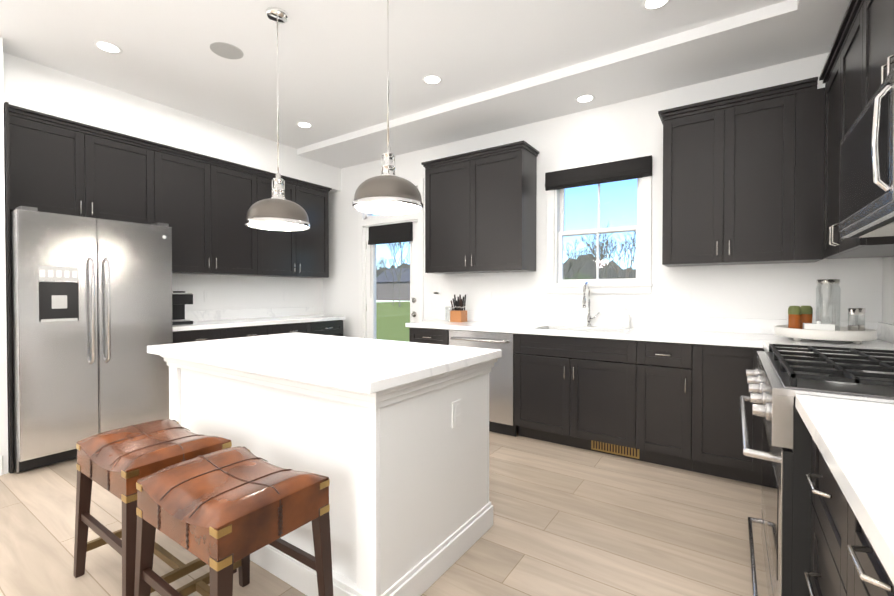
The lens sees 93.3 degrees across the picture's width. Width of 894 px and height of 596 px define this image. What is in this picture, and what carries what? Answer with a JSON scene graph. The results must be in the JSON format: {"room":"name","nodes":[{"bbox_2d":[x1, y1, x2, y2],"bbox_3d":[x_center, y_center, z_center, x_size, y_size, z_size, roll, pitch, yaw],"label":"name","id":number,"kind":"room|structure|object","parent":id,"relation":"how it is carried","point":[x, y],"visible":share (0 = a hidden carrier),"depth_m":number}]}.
{"room":"kitchen","nodes":[
{"label":"kitchen","id":0,"kind":"room"},
{"bbox_2d":[0,37,322,474],"bbox_3d":[-3.872,-0.263,2.083,0.740,2.890,8.470,0,1,34],"label":"wall","id":1,"kind":"structure","parent":0,"point":[232,292],"depth_m":4.50},
{"bbox_2d":[0,456,1,475],"bbox_3d":[-4.439,1.137,0.589,0.014,0.130,5.330,0,1,34],"label":"baseboard","id":2,"kind":"structure","parent":1,"relation":"attached to","point":[0,465],"depth_m":2.78},
{"bbox_2d":[4,106,155,223],"bbox_3d":[-3.002,-0.980,3.435,0.330,0.692,0.970,0,1,34],"label":"upper cabinet","id":3,"kind":"object","parent":1,"relation":"attached to","point":[50,167],"depth_m":3.30},
{"bbox_2d":[204,291,211,301],"bbox_3d":[-2.522,-0.018,4.450,0.007,0.115,0.075,0,1,34],"label":"electrical outlet plate","id":4,"kind":"object","parent":1,"relation":"attached to","point":[207,296],"visible":1,"depth_m":4.45},
{"bbox_2d":[156,146,263,275],"bbox_3d":[-2.458,-0.791,4.243,0.330,1.092,1.093,0,1,34],"label":"upper cabinet","id":5,"kind":"object","parent":1,"relation":"attached to","point":[200,204],"depth_m":4.13},
{"bbox_2d":[284,291,288,299],"bbox_3d":[-1.990,-0.028,5.237,0.007,0.115,0.075,0,1,34],"label":"electrical outlet plate","id":6,"kind":"object","parent":1,"relation":"attached to","point":[286,295],"visible":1,"depth_m":5.23},
{"bbox_2d":[264,174,329,277],"bbox_3d":[-1.928,-0.801,5.026,0.330,1.092,1.034,0,1,34],"label":"upper cabinet","id":7,"kind":"object","parent":1,"relation":"attached to","point":[304,253],"depth_m":5.04},
{"bbox_2d":[358,178,423,341],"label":"door","id":8,"kind":"structure","parent":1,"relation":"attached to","point":[398,229],"depth_m":5.06},
{"bbox_2d":[0,426,767,595],"bbox_3d":[-1.817,1.250,0.713,5.980,0.100,8.870,0,1,34],"label":"floor","id":9,"kind":"structure","parent":0,"point":[570,521],"depth_m":2.10},
{"bbox_2d":[10,206,172,471],"bbox_3d":[-2.801,0.272,3.303,0.809,1.760,0.910,0,1,34],"label":"refrigerator","id":10,"kind":"object","parent":9,"relation":"on","point":[91,308],"visible":0.96,"depth_m":3.00},
{"bbox_2d":[73,419,236,595],"bbox_3d":[-1.253,0.884,1.812,0.555,0.605,0.405,0,1,34],"label":"stool","id":11,"kind":"object","parent":9,"relation":"on","point":[119,462],"visible":0.81,"depth_m":1.70},
{"bbox_2d":[173,324,280,342],"bbox_3d":[-2.328,0.719,4.213,0.600,0.872,1.029,0,1,34],"label":"base cabinet","id":12,"kind":"object","parent":9,"relation":"on","point":[234,332],"depth_m":4.00},
{"bbox_2d":[134,446,332,595],"bbox_3d":[-0.728,0.888,1.445,0.555,0.605,0.405,0,1,34],"label":"stool","id":13,"kind":"object","parent":9,"relation":"on","point":[223,514],"visible":1,"depth_m":1.36},
{"bbox_2d":[281,320,342,335],"bbox_3d":[-1.818,0.709,4.968,0.600,0.872,1.029,0,1,34],"label":"base cabinet","id":14,"kind":"object","parent":9,"relation":"on","point":[333,327],"depth_m":4.90},
{"bbox_2d":[172,307,344,331],"bbox_3d":[-2.061,0.203,4.588,0.615,0.145,1.960,0,1,34],"label":"countertop","id":15,"kind":"structure","parent":14,"relation":"on","point":[210,319],"depth_m":4.61},
{"bbox_2d":[172,291,192,324],"bbox_3d":[-2.543,0.090,3.959,0.280,0.306,0.180,0,1,34],"label":"coffee maker","id":16,"kind":"object","parent":15,"relation":"on","point":[180,299],"visible":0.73,"depth_m":3.91},
{"bbox_2d":[160,356,496,595],"bbox_3d":[-0.672,0.743,2.280,1.644,0.874,0.900,0,1,34],"label":"kitchen island","id":17,"kind":"object","parent":9,"relation":"on","point":[364,425],"depth_m":1.73},
{"bbox_2d":[147,332,501,395],"bbox_3d":[-0.692,0.286,2.263,1.704,0.040,0.960,0,1,34],"label":"island countertop","id":18,"kind":"structure","parent":17,"relation":"on","point":[365,366],"depth_m":1.95},
{"bbox_2d":[452,399,460,427],"bbox_3d":[0.044,0.524,1.915,0.008,0.115,0.072,0,1,34],"label":"outlet","id":19,"kind":"object","parent":17,"relation":"attached to","point":[456,413],"visible":1,"depth_m":1.91},
{"bbox_2d":[409,327,448,344],"bbox_3d":[-0.011,0.719,4.231,0.455,0.872,0.600,0,1,34],"label":"base cabinet","id":20,"kind":"object","parent":9,"relation":"on","point":[417,335],"depth_m":3.97},
{"bbox_2d":[449,330,515,436],"bbox_3d":[0.430,0.723,3.892,0.645,0.872,0.629,0,1,34],"label":"dishwasher","id":21,"kind":"object","parent":9,"relation":"on","point":[501,397],"visible":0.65,"depth_m":3.57},
{"bbox_2d":[514,333,520,435],"bbox_3d":[0.449,0.722,3.921,0.774,0.872,0.600,0,1,34],"label":"base cabinet","id":22,"kind":"object","parent":9,"relation":"on","point":[517,337],"depth_m":3.47},
{"bbox_2d":[521,334,648,461],"bbox_3d":[1.132,0.728,3.459,0.995,0.872,0.600,0,1,34],"label":"base cabinet","id":23,"kind":"object","parent":9,"relation":"on","point":[567,401],"depth_m":3.17},
{"bbox_2d":[591,440,639,458],"bbox_3d":[1.244,1.117,3.133,0.340,0.080,0.003,0,1,34],"label":"air vent","id":24,"kind":"object","parent":23,"relation":"attached to","point":[616,449],"visible":0.98,"depth_m":3.13},
{"bbox_2d":[405,310,893,362],"bbox_3d":[1.186,0.316,3.401,3.422,0.340,0.627,0,1,34],"label":"countertop","id":25,"kind":"structure","parent":23,"relation":"on","point":[738,332],"depth_m":3.38},
{"bbox_2d":[445,295,466,321],"bbox_3d":[0.078,0.102,4.289,0.242,0.275,0.122,0,1,34],"label":"knife block","id":26,"kind":"object","parent":25,"relation":"on","point":[457,313],"visible":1,"depth_m":4.23},
{"bbox_2d":[582,282,599,326],"bbox_3d":[1.220,0.056,3.583,0.118,0.386,0.194,0,1,34],"label":"faucet","id":27,"kind":"object","parent":25,"relation":"on","point":[589,316],"visible":0.98,"depth_m":3.64},
{"bbox_2d":[622,308,629,327],"bbox_3d":[1.479,0.166,3.486,0.060,0.168,0.070,0,1,34],"label":"soap dispenser","id":28,"kind":"object","parent":25,"relation":"on","point":[626,320],"visible":0.98,"depth_m":3.47},
{"bbox_2d":[775,325,876,343],"bbox_3d":[2.325,0.222,2.614,0.470,0.077,0.470,0,1,34],"label":"tray","id":29,"kind":"object","parent":25,"relation":"on","point":[845,334],"visible":0.9,"depth_m":2.44},
{"bbox_2d":[788,279,864,330],"bbox_3d":[2.337,0.047,2.611,0.356,0.325,0.273,0,1,34],"label":"jars","id":30,"kind":"object","parent":29,"relation":"on","point":[799,317],"visible":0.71,"depth_m":2.65},
{"bbox_2d":[645,341,704,473],"bbox_3d":[1.636,0.733,3.118,0.460,0.872,0.600,0,1,34],"label":"base cabinet","id":31,"kind":"object","parent":9,"relation":"on","point":[675,405],"depth_m":2.83},
{"bbox_2d":[705,345,764,485],"bbox_3d":[1.912,0.735,2.932,0.444,0.872,0.600,0,1,34],"label":"base cabinet","id":32,"kind":"object","parent":9,"relation":"on","point":[725,366],"depth_m":2.67},
{"bbox_2d":[739,344,893,595],"bbox_3d":[1.489,0.697,1.495,0.740,0.947,0.954,0,1,34],"label":"range","id":33,"kind":"object","parent":9,"relation":"on","point":[777,381],"visible":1,"depth_m":1.29},
{"bbox_2d":[805,438,832,595],"bbox_3d":[1.148,0.762,0.831,0.600,0.872,0.515,0,1,34],"label":"base cabinet","id":34,"kind":"object","parent":9,"relation":"on","point":[819,579],"depth_m":1.08},
{"bbox_2d":[833,476,893,595],"bbox_3d":[0.773,0.769,0.276,0.600,0.872,0.978,0,1,34],"label":"base cabinet","id":35,"kind":"object","parent":9,"relation":"on","point":[845,561],"depth_m":0.79},
{"bbox_2d":[793,351,893,584],"bbox_3d":[0.562,0.262,-0.010,0.637,0.145,2.558,0,1,34],"label":"countertop","id":36,"kind":"structure","parent":35,"relation":"on","point":[853,440],"depth_m":0.78},
{"bbox_2d":[0,0,849,192],"bbox_3d":[-1.789,-1.586,0.718,5.980,0.508,8.970,0,1,34],"label":"ceiling","id":37,"kind":"structure","parent":0,"point":[167,76],"depth_m":3.04},
{"bbox_2d":[93,41,122,53],"bbox_3d":[-2.322,-1.716,2.893,0.160,0.003,0.160,0,1,34],"label":"recessed light","id":38,"kind":"object","parent":37,"relation":"in","point":[107,47],"visible":1,"depth_m":2.89},
{"bbox_2d":[210,42,243,58],"bbox_3d":[-1.531,-1.717,2.938,0.210,0.003,0.210,0,1,34],"label":"ceiling speaker","id":39,"kind":"object","parent":37,"relation":"attached to","point":[225,50],"visible":1,"depth_m":2.93},
{"bbox_2d":[245,7,309,230],"bbox_3d":[-1.023,-1.073,2.555,0.368,1.279,0.368,0,1,34],"label":"pendant light","id":40,"kind":"object","parent":37,"relation":"hanging from","point":[277,211],"visible":1,"depth_m":2.50},
{"bbox_2d":[296,122,312,127],"bbox_3d":[-1.428,-1.733,4.232,0.160,0.003,0.160,0,1,34],"label":"recessed light","id":41,"kind":"object","parent":37,"relation":"in","point":[303,124],"visible":1,"depth_m":4.24},
{"bbox_2d":[352,0,422,214],"bbox_3d":[-0.308,-1.089,2.210,0.368,1.239,0.368,0,1,34],"label":"pendant light","id":42,"kind":"object","parent":37,"relation":"hanging from","point":[387,191],"visible":1,"depth_m":2.13},
{"bbox_2d":[422,75,441,84],"bbox_3d":[-0.117,-1.721,3.334,0.160,0.003,0.160,0,1,34],"label":"recessed light","id":43,"kind":"object","parent":37,"relation":"in","point":[430,79],"visible":1,"depth_m":3.33},
{"bbox_2d":[575,94,594,102],"bbox_3d":[1.147,-1.653,3.507,0.160,0.003,0.160,0,1,34],"label":"recessed light","id":44,"kind":"object","parent":37,"relation":"in","point":[586,98],"visible":1,"depth_m":3.50},
{"bbox_2d":[641,0,670,10],"bbox_3d":[1.209,-1.710,2.438,0.160,0.003,0.160,0,1,34],"label":"recessed light","id":45,"kind":"object","parent":37,"relation":"in","point":[646,5],"visible":1,"depth_m":2.46},
{"bbox_2d":[323,52,882,337],"bbox_3d":[0.599,-0.290,4.268,5.980,2.890,0.160,0,1,34],"label":"wall","id":46,"kind":"structure","parent":0,"point":[627,129],"depth_m":3.56},
{"bbox_2d":[433,292,438,301],"bbox_3d":[-0.119,-0.011,4.656,0.075,0.115,0.008,0,1,34],"label":"electrical outlet plate","id":47,"kind":"object","parent":46,"relation":"attached to","point":[435,297],"visible":1,"depth_m":4.65},
{"bbox_2d":[433,284,441,293],"bbox_3d":[-0.102,-0.100,4.644,0.120,0.115,0.008,0,1,34],"label":"light switch","id":48,"kind":"object","parent":46,"relation":"attached to","point":[437,288],"visible":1,"depth_m":4.64},
{"bbox_2d":[425,145,536,273],"bbox_3d":[0.311,-0.795,4.157,1.069,1.082,0.330,0,1,34],"label":"upper cabinet","id":49,"kind":"object","parent":46,"relation":"attached to","point":[480,209],"depth_m":3.96},
{"bbox_2d":[545,155,651,293],"bbox_3d":[1.332,-0.596,3.736,0.905,1.115,0.215,0,1,34],"label":"window","id":50,"kind":"structure","parent":46,"relation":"in","point":[561,181],"depth_m":3.67},
{"bbox_2d":[661,85,800,266],"bbox_3d":[1.987,-0.783,3.024,0.755,1.077,0.330,0,1,34],"label":"upper cabinet","id":51,"kind":"object","parent":46,"relation":"attached to","point":[743,178],"depth_m":2.86},
{"bbox_2d":[882,257,893,324],"bbox_3d":[0.478,-0.225,-0.857,0.160,2.890,8.470,0,1,34],"label":"wall","id":52,"kind":"structure","parent":0,"point":[888,294],"depth_m":2.60},
{"bbox_2d":[823,0,893,258],"bbox_3d":[2.182,-0.771,2.100,0.330,1.077,0.969,0,1,34],"label":"upper cabinet","id":53,"kind":"object","parent":52,"relation":"attached to","point":[858,67],"depth_m":2.21},
{"bbox_2d":[863,0,893,108],"bbox_3d":[1.675,-0.997,1.347,0.330,0.607,0.960,0,1,34],"label":"upper cabinet","id":54,"kind":"object","parent":52,"relation":"attached to","point":[878,15],"depth_m":1.68},
{"bbox_2d":[839,67,893,237],"bbox_3d":[1.629,-0.472,1.385,0.442,0.434,0.954,0,1,34],"label":"microwave","id":55,"kind":"object","parent":54,"relation":"attached to","point":[866,195],"visible":1,"depth_m":1.47},
{"label":"outside","id":56,"kind":"structure","parent":0,"visible":0},
{"bbox_2d":[376,221,635,341],"bbox_3d":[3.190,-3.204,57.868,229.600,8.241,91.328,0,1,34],"label":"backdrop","id":57,"kind":"structure","parent":56,"point":[396,332],"depth_m":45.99}
]}

